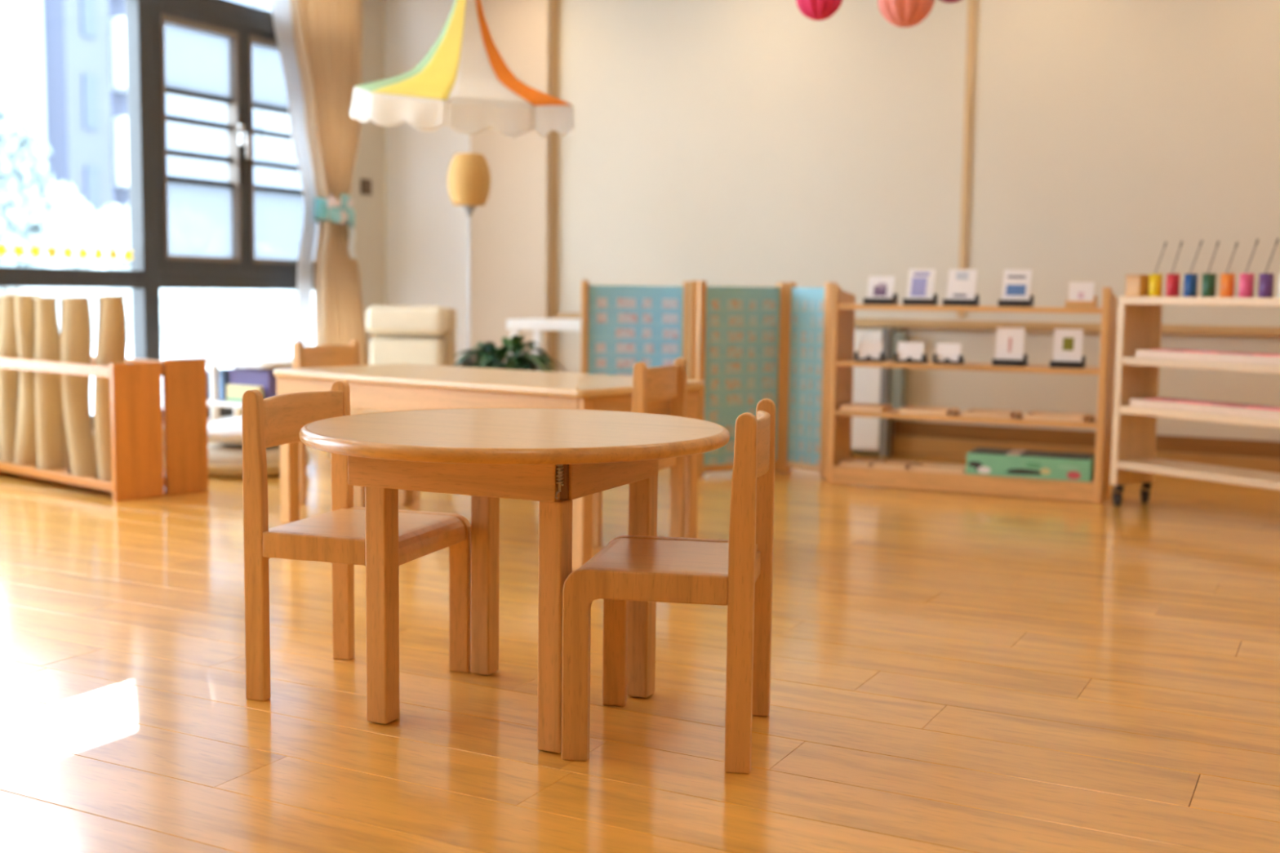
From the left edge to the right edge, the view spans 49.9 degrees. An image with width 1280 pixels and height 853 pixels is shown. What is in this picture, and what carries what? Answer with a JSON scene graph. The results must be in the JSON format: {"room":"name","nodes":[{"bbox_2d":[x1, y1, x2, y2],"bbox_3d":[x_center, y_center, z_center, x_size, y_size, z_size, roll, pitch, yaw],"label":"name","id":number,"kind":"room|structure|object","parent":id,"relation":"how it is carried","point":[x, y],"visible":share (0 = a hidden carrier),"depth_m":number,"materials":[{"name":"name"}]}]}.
{"room":"kindergarten classroom","nodes":[
{"label":"kindergarten classroom","id":0,"kind":"room"},
{"bbox_2d":[162,0,386,448],"bbox_3d":[-3.771,-0.901,3.708,0.200,2.500,9.580,4,6,27],"label":"wall","id":1,"kind":"structure","parent":0,"point":[370,243],"depth_m":7.76,"materials":[{"name":"paint"}]},
{"bbox_2d":[0,0,318,435],"bbox_3d":[-2.397,-1.137,6.131,0.160,2.360,3.310,4,6,27],"label":"window","id":2,"kind":"structure","parent":1,"relation":"in","point":[185,233],"depth_m":6.64,"materials":[{"name":"paint"}]},
{"bbox_2d":[11,243,25,258],"bbox_3d":[-2.622,-0.740,5.810,0.007,0.063,0.065,4,6,27],"label":"paper flower","id":3,"kind":"object","parent":2,"relation":"attached to","point":[18,250],"visible":1,"depth_m":5.81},
{"bbox_2d":[28,244,41,258],"bbox_3d":[-2.584,-0.748,5.881,0.007,0.064,0.063,4,6,27],"label":"paper flower","id":4,"kind":"object","parent":2,"relation":"attached to","point":[34,251],"visible":1,"depth_m":5.88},
{"bbox_2d":[44,244,57,258],"bbox_3d":[-2.545,-0.756,5.955,0.007,0.064,0.064,4,6,27],"label":"paper flower","id":5,"kind":"object","parent":2,"relation":"attached to","point":[51,251],"visible":1,"depth_m":5.95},
{"bbox_2d":[360,178,371,195],"bbox_3d":[-1.533,-1.344,7.716,0.017,0.086,0.086,4,6,27],"label":"light switch","id":6,"kind":"object","parent":1,"relation":"attached to","point":[366,184],"visible":1,"depth_m":7.70,"materials":[{"name":"brown plastic"}]},
{"bbox_3d":[-2.278,-2.329,6.008,0.164,0.048,3.498,4,6,27],"label":"curtain rod","id":7,"kind":"object","parent":1,"relation":"attached to","visible":0},
{"bbox_2d":[271,0,316,346],"bbox_3d":[-1.785,-1.192,7.106,0.053,2.420,0.347,4,6,27],"label":"sheer curtain","id":8,"kind":"object","parent":7,"relation":"hanging from","point":[281,9],"visible":0.78,"depth_m":7.14,"materials":[{"name":"fabric"}]},
{"bbox_2d":[289,0,368,365],"bbox_3d":[-1.621,-1.207,7.278,0.122,2.420,0.679,4,6,27],"label":"curtain","id":9,"kind":"object","parent":7,"relation":"hanging from","point":[328,33],"visible":0.69,"depth_m":7.23,"materials":[{"name":"fabric"}]},
{"bbox_2d":[314,193,356,258],"bbox_3d":[-1.607,-1.061,7.287,0.172,0.340,0.263,4,6,27],"label":"tie","id":10,"kind":"object","parent":9,"relation":"attached to","point":[341,211],"visible":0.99,"depth_m":7.21,"materials":[{"name":"green fabric"}]},
{"bbox_2d":[326,195,341,208],"bbox_3d":[-1.594,-1.173,7.171,0.078,0.068,0.019,-2,6,-25],"label":"flower","id":11,"kind":"object","parent":10,"relation":"on","point":[331,202],"depth_m":7.17,"materials":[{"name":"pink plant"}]},
{"bbox_2d":[328,208,342,223],"bbox_3d":[-1.589,-1.099,7.184,0.073,0.078,0.020,-3,6,-31],"label":"flower","id":12,"kind":"object","parent":10,"relation":"on","point":[335,214],"depth_m":7.19,"materials":[{"name":"teal fabric"}]},
{"bbox_2d":[338,209,348,224],"bbox_3d":[-1.560,-1.099,7.216,0.021,0.079,0.079,6,7,42],"label":"flower","id":13,"kind":"object","parent":10,"relation":"on","point":[343,214],"depth_m":7.22,"materials":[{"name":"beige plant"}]},
{"bbox_2d":[340,193,350,207],"bbox_3d":[-1.544,-1.189,7.231,0.022,0.074,0.072,4,6,27],"label":"flower","id":14,"kind":"object","parent":10,"relation":"on","point":[345,199],"depth_m":7.23,"materials":[{"name":"teal fabric"}]},
{"bbox_2d":[343,204,352,216],"bbox_3d":[-1.534,-1.149,7.256,0.021,0.082,0.080,3,6,23],"label":"flower","id":15,"kind":"object","parent":10,"relation":"on","point":[348,208],"depth_m":7.25,"materials":[{"name":"teal fabric"}]},
{"bbox_2d":[470,0,552,370],"bbox_3d":[-0.693,-1.221,7.443,0.490,2.500,0.080,4,6,27],"label":"wall column","id":16,"kind":"structure","parent":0,"point":[511,233],"depth_m":7.38,"materials":[{"name":"paint"}]},
{"bbox_2d":[0,442,1279,852],"bbox_3d":[-0.023,0.644,1.986,8.600,0.150,9.780,4,6,27],"label":"floor","id":17,"kind":"structure","parent":0,"point":[951,672],"depth_m":2.63,"materials":[{"name":"brown wood"}]},
{"bbox_2d":[0,357,164,501],"bbox_3d":[-2.212,-0.022,5.277,1.080,0.490,0.190,5,7,39],"label":"rack","id":18,"kind":"object","parent":17,"relation":"on","point":[135,388],"visible":0.73,"depth_m":4.95,"materials":[{"name":"brown wood"}]},
{"bbox_2d":[0,294,16,462],"bbox_3d":[-2.536,-0.194,5.532,0.116,0.669,0.104,5,7,39],"label":"rolled mat","id":19,"kind":"object","parent":18,"relation":"in","point":[7,335],"visible":0.56,"depth_m":5.50,"materials":[{"name":"fabric"}]},
{"bbox_2d":[12,294,41,465],"bbox_3d":[-2.416,-0.184,5.428,0.162,0.671,0.109,5,7,39],"label":"rolled mat","id":20,"kind":"object","parent":18,"relation":"in","point":[24,433],"visible":0.77,"depth_m":5.39,"materials":[{"name":"fabric"}]},
{"bbox_2d":[31,297,66,470],"bbox_3d":[-2.282,-0.168,5.320,0.116,0.663,0.115,5,7,39],"label":"rolled mat","id":21,"kind":"object","parent":18,"relation":"on","point":[50,443],"visible":0.89,"depth_m":5.29,"materials":[{"name":"fabric"}]},
{"bbox_2d":[60,297,95,475],"bbox_3d":[-2.107,-0.153,5.178,0.171,0.665,0.118,5,7,39],"label":"rolled mat","id":22,"kind":"object","parent":18,"relation":"on","point":[75,312],"visible":0.92,"depth_m":5.15,"materials":[{"name":"fabric"}]},
{"bbox_2d":[93,295,126,480],"bbox_3d":[-1.939,-0.141,5.040,0.142,0.673,0.107,5,7,39],"label":"rolled mat","id":23,"kind":"object","parent":18,"relation":"on","point":[111,346],"visible":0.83,"depth_m":5.01,"materials":[{"name":"fabric"}]},
{"bbox_2d":[66,355,208,495],"bbox_3d":[-2.085,-0.038,5.422,1.080,0.498,0.170,5,7,39],"label":"rack","id":24,"kind":"object","parent":17,"relation":"on","point":[185,469],"visible":0.4,"depth_m":5.07,"materials":[{"name":"brown wood"}]},
{"bbox_2d":[165,354,330,460],"bbox_3d":[-1.732,-0.079,6.140,0.660,0.450,0.440,4,6,31],"label":"table","id":25,"kind":"object","parent":17,"relation":"on","point":[236,361],"visible":0.34,"depth_m":5.95,"materials":[{"name":"paint"}]},
{"bbox_2d":[207,399,241,408],"bbox_3d":[-1.731,-0.115,6.137,0.660,0.022,0.440,4,6,31],"label":"shelf","id":26,"kind":"object","parent":25,"relation":"attached to","point":[214,403],"depth_m":5.93,"materials":[{"name":"white paint"}]},
{"bbox_2d":[206,367,247,399],"bbox_3d":[-1.785,-0.192,6.136,0.108,0.130,0.286,4,6,31],"label":"storage bin","id":27,"kind":"object","parent":25,"relation":"on","point":[224,376],"visible":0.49,"depth_m":6.01,"materials":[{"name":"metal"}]},
{"bbox_2d":[226,384,262,403],"bbox_3d":[-1.688,-0.139,5.878,0.200,0.075,0.025,4,6,31],"label":"picture book","id":28,"kind":"object","parent":25,"relation":"on","point":[234,393],"visible":0.68,"depth_m":5.88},
{"bbox_2d":[227,367,292,399],"bbox_3d":[-1.598,-0.184,6.021,0.248,0.140,0.306,4,6,31],"label":"storage bin","id":29,"kind":"object","parent":25,"relation":"on","point":[264,377],"visible":0.36,"depth_m":5.87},
{"bbox_2d":[208,443,311,477],"bbox_3d":[-1.616,0.132,5.715,0.488,0.115,0.488,4,6,27],"label":"floor cushion","id":30,"kind":"object","parent":17,"relation":"on","point":[224,460],"visible":0.37,"depth_m":5.51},
{"bbox_2d":[207,417,242,445],"bbox_3d":[-1.618,0.019,5.699,0.440,0.116,0.400,4,6,27],"label":"cushion","id":31,"kind":"object","parent":30,"relation":"on","point":[227,431],"visible":0.31,"depth_m":5.54,"materials":[{"name":"fabric"}]},
{"bbox_2d":[292,339,419,506],"bbox_3d":[-1.017,-0.017,4.944,0.311,0.575,0.330,4,6,27],"label":"chair","id":32,"kind":"object","parent":17,"relation":"on","point":[328,355],"visible":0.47,"depth_m":4.93,"materials":[{"name":"brown wood"}]},
{"bbox_2d":[241,380,471,701],"bbox_3d":[-0.531,0.212,2.629,0.311,0.575,0.330,3,6,18],"label":"chair","id":33,"kind":"object","parent":17,"relation":"on","point":[337,536],"visible":0.83,"depth_m":2.56,"materials":[{"name":"brown wood"}]},
{"bbox_2d":[365,305,456,365],"bbox_3d":[-1.171,-0.249,6.758,0.425,0.684,0.490,1,6,8],"label":"armchair","id":34,"kind":"object","parent":17,"relation":"on","point":[411,335],"visible":0.37,"depth_m":6.81,"materials":[{"name":"beige fabric"}]},
{"bbox_2d":[447,152,491,360],"bbox_3d":[-0.814,-0.586,6.556,0.260,1.404,0.260,4,6,27],"label":"floor lamp","id":35,"kind":"object","parent":17,"relation":"on","point":[468,179],"visible":0.93,"depth_m":6.43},
{"bbox_2d":[273,363,705,569],"bbox_3d":[-0.496,0.086,4.323,1.300,0.498,0.600,5,7,36],"label":"table","id":36,"kind":"object","parent":17,"relation":"on","point":[401,386],"visible":0.75,"depth_m":4.12,"materials":[{"name":"laminate"}]},
{"bbox_2d":[453,334,566,372],"bbox_3d":[-0.557,-0.085,5.633,0.508,0.589,0.465,-1,6,-16],"label":"potted plant","id":37,"kind":"object","parent":17,"relation":"on","point":[489,356],"visible":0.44,"depth_m":5.55,"materials":[{"name":"green plant"}]},
{"bbox_2d":[298,408,729,753],"bbox_3d":[-0.223,0.255,2.494,0.762,0.518,0.762,1,6,4],"label":"round table","id":38,"kind":"object","parent":17,"relation":"on","point":[552,457],"visible":0.99,"depth_m":2.37,"materials":[{"name":"laminate"}]},
{"bbox_2d":[506,318,581,368],"bbox_3d":[-0.282,-0.194,6.582,0.620,0.632,0.380,2,6,16],"label":"side table","id":39,"kind":"object","parent":17,"relation":"on","point":[537,326],"visible":0.24,"depth_m":6.43,"materials":[{"name":"paint"}]},
{"bbox_2d":[592,357,686,546],"bbox_3d":[-0.070,0.093,3.925,0.311,0.575,0.330,3,6,22],"label":"chair","id":40,"kind":"object","parent":17,"relation":"on","point":[663,383],"visible":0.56,"depth_m":3.98,"materials":[{"name":"brown wood"}]},
{"bbox_2d":[561,398,775,773],"bbox_3d":[0.059,0.247,2.344,0.311,0.575,0.330,2,6,11],"label":"chair","id":41,"kind":"object","parent":17,"relation":"on","point":[736,572],"visible":1,"depth_m":2.22,"materials":[{"name":"brown wood"}]},
{"bbox_2d":[580,280,836,478],"bbox_3d":[0.268,-0.213,5.890,1.114,0.813,0.446,4,6,27],"label":"folding screen","id":42,"kind":"object","parent":17,"relation":"on","point":[748,345],"visible":0.69,"depth_m":5.84,"materials":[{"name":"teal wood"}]},
{"bbox_2d":[851,328,907,457],"bbox_3d":[0.926,-0.176,6.659,0.718,0.612,0.085,4,6,27],"label":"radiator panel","id":43,"kind":"object","parent":17,"relation":"on","point":[872,385],"visible":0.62,"depth_m":6.52,"materials":[{"name":"white paint"}]},
{"bbox_2d":[826,284,1118,503],"bbox_3d":[1.294,-0.149,5.427,1.067,0.804,0.250,3,6,25],"label":"display shelf","id":44,"kind":"object","parent":17,"relation":"on","point":[842,362],"visible":0.89,"depth_m":5.34,"materials":[{"name":"brown wood"}]},
{"bbox_2d":[839,457,879,467],"bbox_3d":[0.898,0.146,5.630,0.122,0.017,0.170,3,6,25],"label":"tray","id":45,"kind":"object","parent":44,"relation":"on","point":[851,461],"visible":0.91,"depth_m":5.58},
{"bbox_2d":[840,402,892,412],"bbox_3d":[0.919,-0.077,5.588,0.172,0.020,0.170,3,6,25],"label":"wooden tray","id":46,"kind":"object","parent":44,"relation":"on","point":[868,407],"visible":1,"depth_m":5.54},
{"bbox_2d":[853,351,886,361],"bbox_3d":[0.927,-0.281,5.533,0.116,0.038,0.070,3,6,25],"label":"card stand","id":47,"kind":"object","parent":44,"relation":"on","point":[882,358],"visible":0.98,"depth_m":5.50,"materials":[{"name":"black plastic"}]},
{"bbox_2d":[857,342,883,359],"bbox_3d":[0.921,-0.305,5.517,0.100,0.064,0.021,3,6,25],"label":"display card","id":48,"kind":"object","parent":47,"relation":"on","point":[873,350],"visible":1,"depth_m":5.52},
{"bbox_2d":[862,293,897,305],"bbox_3d":[0.961,-0.509,5.494,0.121,0.045,0.085,3,6,25],"label":"card stand","id":49,"kind":"object","parent":44,"relation":"on","point":[890,301],"visible":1,"depth_m":5.46,"materials":[{"name":"black plastic"}]},
{"bbox_2d":[866,275,894,297],"bbox_3d":[0.958,-0.548,5.483,0.105,0.102,0.032,3,6,25],"label":"display card","id":50,"kind":"object","parent":49,"relation":"on","point":[878,286],"visible":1,"depth_m":5.48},
{"bbox_2d":[873,285,887,296],"bbox_3d":[0.957,-0.540,5.480,0.052,0.041,0.012,3,6,25],"label":"picture","id":51,"kind":"object","parent":50,"relation":"attached to","point":[878,291],"depth_m":5.48},
{"bbox_2d":[872,459,915,470],"bbox_3d":[1.029,0.154,5.568,0.132,0.017,0.170,3,6,25],"label":"tray","id":52,"kind":"object","parent":44,"relation":"on","point":[884,464],"visible":0.92,"depth_m":5.52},
{"bbox_2d":[893,352,928,363],"bbox_3d":[1.077,-0.273,5.463,0.121,0.038,0.070,3,6,25],"label":"card stand","id":53,"kind":"object","parent":44,"relation":"on","point":[908,360],"visible":0.98,"depth_m":5.43,"materials":[{"name":"black plastic"}]},
{"bbox_2d":[897,342,924,359],"bbox_3d":[1.071,-0.299,5.447,0.105,0.070,0.023,3,6,25],"label":"display card","id":54,"kind":"object","parent":53,"relation":"on","point":[914,350],"visible":1,"depth_m":5.45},
{"bbox_2d":[902,293,937,305],"bbox_3d":[1.106,-0.500,5.426,0.121,0.045,0.085,3,6,25],"label":"card stand","id":55,"kind":"object","parent":44,"relation":"on","point":[933,301],"visible":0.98,"depth_m":5.39,"materials":[{"name":"black plastic"}]},
{"bbox_2d":[906,269,935,298],"bbox_3d":[1.105,-0.554,5.418,0.105,0.131,0.040,3,6,25],"label":"display card","id":56,"kind":"object","parent":55,"relation":"on","point":[921,282],"visible":1,"depth_m":5.42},
{"bbox_2d":[910,277,927,296],"bbox_3d":[1.098,-0.550,5.418,0.059,0.073,0.022,3,6,25],"label":"picture","id":57,"kind":"object","parent":56,"relation":"attached to","point":[918,286],"depth_m":5.42},
{"bbox_2d":[898,405,955,415],"bbox_3d":[1.146,-0.064,5.483,0.192,0.020,0.170,3,6,25],"label":"wooden tray","id":58,"kind":"object","parent":44,"relation":"on","point":[918,410],"visible":0.84,"depth_m":5.43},
{"bbox_2d":[910,462,966,473],"bbox_3d":[1.201,0.164,5.488,0.212,0.017,0.170,3,6,25],"label":"tray","id":59,"kind":"object","parent":44,"relation":"on","point":[920,466],"visible":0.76,"depth_m":5.45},
{"bbox_2d":[933,353,964,364],"bbox_3d":[1.213,-0.265,5.400,0.111,0.038,0.070,3,6,25],"label":"card stand","id":60,"kind":"object","parent":44,"relation":"on","point":[961,361],"visible":0.97,"depth_m":5.37,"materials":[{"name":"black plastic"}]},
{"bbox_2d":[936,342,961,361],"bbox_3d":[1.207,-0.290,5.384,0.095,0.068,0.022,3,6,25],"label":"display card","id":61,"kind":"object","parent":60,"relation":"on","point":[951,351],"visible":1,"depth_m":5.38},
{"bbox_2d":[942,294,979,306],"bbox_3d":[1.251,-0.492,5.359,0.126,0.045,0.085,3,6,25],"label":"card stand","id":62,"kind":"object","parent":44,"relation":"on","point":[946,302],"visible":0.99,"depth_m":5.33,"materials":[{"name":"black plastic"}]},
{"bbox_2d":[946,269,977,299],"bbox_3d":[1.250,-0.546,5.350,0.110,0.131,0.040,3,6,25],"label":"display card","id":63,"kind":"object","parent":62,"relation":"on","point":[962,283],"visible":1,"depth_m":5.35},
{"bbox_2d":[955,271,968,279],"bbox_3d":[1.254,-0.586,5.355,0.048,0.031,0.010,3,6,25],"label":"picture","id":64,"kind":"object","parent":63,"relation":"attached to","point":[959,275],"depth_m":5.35},
{"bbox_2d":[961,408,1017,418],"bbox_3d":[1.367,-0.051,5.379,0.182,0.020,0.170,3,6,25],"label":"wooden tray","id":65,"kind":"object","parent":44,"relation":"on","point":[972,412],"visible":0.93,"depth_m":5.33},
{"bbox_2d":[991,354,1027,366],"bbox_3d":[1.424,-0.256,5.298,0.121,0.045,0.085,3,6,25],"label":"card stand","id":66,"kind":"object","parent":44,"relation":"on","point":[1003,362],"visible":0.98,"depth_m":5.26,"materials":[{"name":"black plastic"}]},
{"bbox_2d":[995,327,1024,359],"bbox_3d":[1.419,-0.311,5.279,0.105,0.135,0.017,3,6,25],"label":"display card","id":67,"kind":"object","parent":66,"relation":"on","point":[1009,340],"visible":1,"depth_m":5.28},
{"bbox_2d":[997,295,1034,306],"bbox_3d":[1.441,-0.481,5.270,0.121,0.045,0.085,3,6,25],"label":"card stand","id":68,"kind":"object","parent":44,"relation":"on","point":[1002,303],"visible":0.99,"depth_m":5.24,"materials":[{"name":"black plastic"}]},
{"bbox_2d":[1001,269,1031,300],"bbox_3d":[1.440,-0.535,5.262,0.105,0.131,0.040,3,6,25],"label":"display card","id":69,"kind":"object","parent":68,"relation":"on","point":[1016,285],"visible":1,"depth_m":5.26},
{"bbox_2d":[1005,284,1026,295],"bbox_3d":[1.436,-0.522,5.258,0.074,0.040,0.012,3,6,25],"label":"picture","id":70,"kind":"object","parent":69,"relation":"attached to","point":[1011,290],"depth_m":5.26},
{"bbox_2d":[965,447,1095,482],"bbox_3d":[1.522,0.145,5.351,0.465,0.089,0.192,3,6,25],"label":"box","id":71,"kind":"object","parent":44,"relation":"on","point":[1054,465],"visible":0.92,"depth_m":5.27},
{"bbox_2d":[1023,411,1088,422],"bbox_3d":[1.596,-0.038,5.273,0.217,0.020,0.170,3,6,25],"label":"wooden tray","id":72,"kind":"object","parent":44,"relation":"on","point":[1035,415],"visible":0.94,"depth_m":5.22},
{"bbox_2d":[1049,355,1085,368],"bbox_3d":[1.619,-0.245,5.207,0.121,0.045,0.085,3,6,25],"label":"card stand","id":73,"kind":"object","parent":44,"relation":"on","point":[1053,364],"visible":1,"depth_m":5.17,"materials":[{"name":"black plastic"}]},
{"bbox_2d":[1052,328,1083,361],"bbox_3d":[1.613,-0.300,5.188,0.105,0.135,0.017,3,6,25],"label":"display card","id":74,"kind":"object","parent":73,"relation":"on","point":[1068,343],"visible":1,"depth_m":5.19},
{"bbox_2d":[1062,337,1074,350],"bbox_3d":[1.614,-0.311,5.186,0.040,0.048,0.006,3,6,25],"label":"picture","id":75,"kind":"object","parent":74,"relation":"attached to","point":[1068,343],"depth_m":5.19},
{"bbox_2d":[1065,295,1097,307],"bbox_3d":[1.658,-0.469,5.169,0.106,0.045,0.085,3,6,25],"label":"card stand","id":76,"kind":"object","parent":44,"relation":"on","point":[1068,304],"visible":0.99,"depth_m":5.14,"materials":[{"name":"brown wood"}]},
{"bbox_2d":[1068,281,1094,301],"bbox_3d":[1.652,-0.499,5.152,0.090,0.084,0.018,3,6,25],"label":"display card","id":77,"kind":"object","parent":76,"relation":"on","point":[1077,291],"visible":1,"depth_m":5.15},
{"bbox_2d":[1110,296,1279,506],"bbox_3d":[2.128,-0.047,4.646,0.221,0.772,1.109,-3,7,-33],"label":"shelf","id":78,"kind":"object","parent":17,"relation":"on","point":[1133,460],"visible":0.94,"depth_m":5.00,"materials":[{"name":"brown wood"}]},
{"bbox_2d":[1125,274,1149,296],"bbox_3d":[1.823,-0.512,5.003,0.104,0.078,0.066,-3,7,-33],"label":"box","id":79,"kind":"object","parent":78,"relation":"on","point":[1136,285],"visible":0.75,"depth_m":4.97,"materials":[{"name":"brown wood"}]},
{"bbox_2d":[1148,274,1162,296],"bbox_3d":[1.852,-0.507,4.942,0.045,0.080,0.045,-3,7,-33],"label":"paint pot","id":80,"kind":"object","parent":78,"relation":"on","point":[1155,287],"visible":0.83,"depth_m":4.92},
{"bbox_2d":[1165,274,1180,296],"bbox_3d":[1.891,-0.501,4.883,0.045,0.080,0.045,-3,7,-33],"label":"paint pot","id":81,"kind":"object","parent":78,"relation":"on","point":[1172,287],"visible":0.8,"depth_m":4.87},
{"bbox_2d":[1182,273,1198,297],"bbox_3d":[1.930,-0.495,4.824,0.045,0.080,0.045,-3,7,-33],"label":"paint pot","id":82,"kind":"object","parent":78,"relation":"on","point":[1190,280],"visible":1,"depth_m":4.81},
{"bbox_2d":[1129,397,1279,419],"bbox_3d":[2.114,-0.048,4.636,0.155,0.028,0.982,-3,7,-33],"label":"tray","id":83,"kind":"object","parent":78,"relation":"on","point":[1140,402],"visible":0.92,"depth_m":4.74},
{"bbox_2d":[1144,398,1279,410],"bbox_3d":[2.052,-0.055,4.643,0.028,0.026,0.799,-3,7,-33],"label":"rod","id":84,"kind":"object","parent":83,"relation":"in","point":[1154,399],"visible":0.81,"depth_m":4.74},
{"bbox_2d":[1151,397,1279,408],"bbox_3d":[2.104,-0.054,4.641,0.028,0.026,0.859,-3,7,-33],"label":"rod","id":85,"kind":"object","parent":83,"relation":"in","point":[1152,397],"visible":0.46,"depth_m":4.79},
{"bbox_2d":[1160,397,1279,407],"bbox_3d":[2.100,-0.062,4.723,0.028,0.026,0.719,-3,7,-33],"label":"rod","id":86,"kind":"object","parent":83,"relation":"in","point":[1161,397],"visible":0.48,"depth_m":4.81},
{"bbox_2d":[1135,349,1279,364],"bbox_3d":[2.120,-0.225,4.613,0.155,0.028,0.967,-3,7,-33],"label":"tray","id":87,"kind":"object","parent":78,"relation":"on","point":[1147,353],"visible":0.8,"depth_m":4.72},
{"bbox_2d":[1151,348,1279,356],"bbox_3d":[2.063,-0.231,4.614,0.029,0.026,0.799,-3,7,-33],"label":"rod","id":88,"kind":"object","parent":87,"relation":"in","point":[1242,353],"visible":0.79,"depth_m":4.72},
{"bbox_2d":[1200,273,1216,297],"bbox_3d":[1.969,-0.488,4.764,0.045,0.080,0.045,-3,7,-33],"label":"paint pot","id":89,"kind":"object","parent":78,"relation":"on","point":[1209,280],"visible":1,"depth_m":4.75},
{"bbox_2d":[1219,273,1235,297],"bbox_3d":[2.008,-0.482,4.705,0.045,0.080,0.045,-3,7,-33],"label":"paint pot","id":90,"kind":"object","parent":78,"relation":"on","point":[1227,280],"visible":0.86,"depth_m":4.69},
{"bbox_2d":[1238,273,1254,297],"bbox_3d":[2.047,-0.476,4.646,0.045,0.080,0.045,-3,7,-33],"label":"paint pot","id":91,"kind":"object","parent":78,"relation":"on","point":[1246,281],"visible":0.86,"depth_m":4.63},
{"bbox_2d":[1257,273,1274,297],"bbox_3d":[2.086,-0.470,4.587,0.045,0.080,0.045,-3,7,-33],"label":"paint pot","id":92,"kind":"object","parent":78,"relation":"on","point":[1265,289],"visible":0.92,"depth_m":4.57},
{"bbox_2d":[384,0,1279,455],"bbox_3d":[2.130,-1.058,6.130,8.400,2.500,0.200,4,6,27],"label":"wall","id":93,"kind":"structure","parent":0,"point":[719,143],"depth_m":6.45,"materials":[{"name":"paint"}]},
{"bbox_2d":[550,0,559,372],"bbox_3d":[-0.457,-1.208,7.346,0.020,2.500,0.035,4,6,27],"label":"trim","id":94,"kind":"structure","parent":93,"relation":"attached to","point":[555,2],"depth_m":7.33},
{"bbox_2d":[555,311,1279,337],"bbox_3d":[2.668,-0.397,5.773,7.045,0.043,0.035,4,6,27],"label":"trim","id":95,"kind":"structure","parent":93,"relation":"attached to","point":[1194,330],"depth_m":6.21,"materials":[{"name":"wood"}]},
{"bbox_2d":[956,0,976,316],"bbox_3d":[1.503,-1.419,6.307,0.035,1.830,0.014,4,6,27],"label":"trim","id":96,"kind":"structure","parent":93,"relation":"attached to","point":[971,3],"depth_m":6.31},
{"bbox_2d":[892,420,1279,474],"bbox_3d":[3.497,0.200,5.393,5.160,0.172,0.030,4,6,27],"label":"baseboard","id":97,"kind":"structure","parent":93,"relation":"attached to","point":[912,439],"depth_m":6.24,"materials":[{"name":"wood"}]},
{"bbox_3d":[0.011,-1.993,1.732,8.600,0.150,9.780,4,6,27],"label":"ceiling","id":98,"kind":"structure","parent":0,"visible":0},
{"bbox_2d":[350,0,573,137],"bbox_3d":[-0.666,-1.657,5.159,0.802,1.195,0.788,-1,6,-22],"label":"canopy","id":99,"kind":"object","parent":98,"relation":"hanging from","point":[464,83],"visible":1,"depth_m":4.96,"materials":[{"name":"fabric"}]},
{"bbox_2d":[795,0,842,20],"bbox_3d":[0.604,-1.770,4.568,0.155,0.822,0.157,4,6,27],"label":"paper ball","id":100,"kind":"object","parent":98,"relation":"hanging from","point":[816,10],"visible":1,"depth_m":4.57,"materials":[{"name":"pink paper"}]},
{"bbox_2d":[877,0,934,27],"bbox_3d":[0.932,-1.796,4.771,0.193,0.802,0.195,4,6,27],"label":"paper ball","id":101,"kind":"object","parent":98,"relation":"hanging from","point":[900,13],"visible":1,"depth_m":4.75,"materials":[{"name":"orange paper"}]},
{"label":"outside","id":102,"kind":"structure","parent":0,"visible":0},
{"bbox_2d":[89,342,315,414],"bbox_3d":[-35.197,-2.837,35.283,84.800,0.200,150.000,4,6,27],"label":"ground","id":103,"kind":"structure","parent":102,"point":[168,349],"depth_m":20.37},
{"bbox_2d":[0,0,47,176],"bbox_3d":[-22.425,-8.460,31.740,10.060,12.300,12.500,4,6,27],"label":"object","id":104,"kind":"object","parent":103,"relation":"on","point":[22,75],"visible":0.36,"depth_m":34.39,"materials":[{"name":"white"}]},
{"bbox_2d":[0,98,58,294],"bbox_3d":[-9.038,-2.865,19.561,1.511,3.551,1.461,4,6,27],"label":"tree","id":105,"kind":"object","parent":103,"relation":"on","point":[24,220],"visible":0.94,"depth_m":19.30,"materials":[{"name":"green plant"}]},
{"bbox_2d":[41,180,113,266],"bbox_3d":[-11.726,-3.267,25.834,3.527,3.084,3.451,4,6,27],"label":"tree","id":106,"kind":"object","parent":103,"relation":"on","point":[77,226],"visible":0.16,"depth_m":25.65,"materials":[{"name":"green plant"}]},
{"bbox_2d":[42,0,114,221],"bbox_3d":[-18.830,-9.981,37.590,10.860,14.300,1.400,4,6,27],"label":"tower","id":107,"kind":"structure","parent":103,"relation":"on","point":[77,33],"depth_m":35.01,"materials":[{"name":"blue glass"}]},
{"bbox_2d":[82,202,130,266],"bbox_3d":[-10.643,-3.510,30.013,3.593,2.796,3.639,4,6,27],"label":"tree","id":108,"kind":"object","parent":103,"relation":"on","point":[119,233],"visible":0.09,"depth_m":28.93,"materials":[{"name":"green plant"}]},
{"bbox_2d":[109,0,128,209],"bbox_3d":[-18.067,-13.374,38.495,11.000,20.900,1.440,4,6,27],"label":"block","id":109,"kind":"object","parent":103,"relation":"on","point":[117,7],"visible":0.13,"depth_m":36.15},
{"bbox_2d":[19,237,315,343],"bbox_3d":[-7.417,-2.196,23.479,14.699,2.079,1.825,-2,6,-27],"label":"hedge","id":110,"kind":"object","parent":103,"relation":"on","point":[187,315],"visible":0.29,"depth_m":22.91,"materials":[{"name":"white plant"}]},
{"bbox_2d":[165,0,302,190],"bbox_3d":[-2.286,-27.770,68.067,10.060,44.300,67.660,4,6,27],"label":"block","id":111,"kind":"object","parent":103,"relation":"on","point":[180,137],"visible":0.02,"depth_m":40.32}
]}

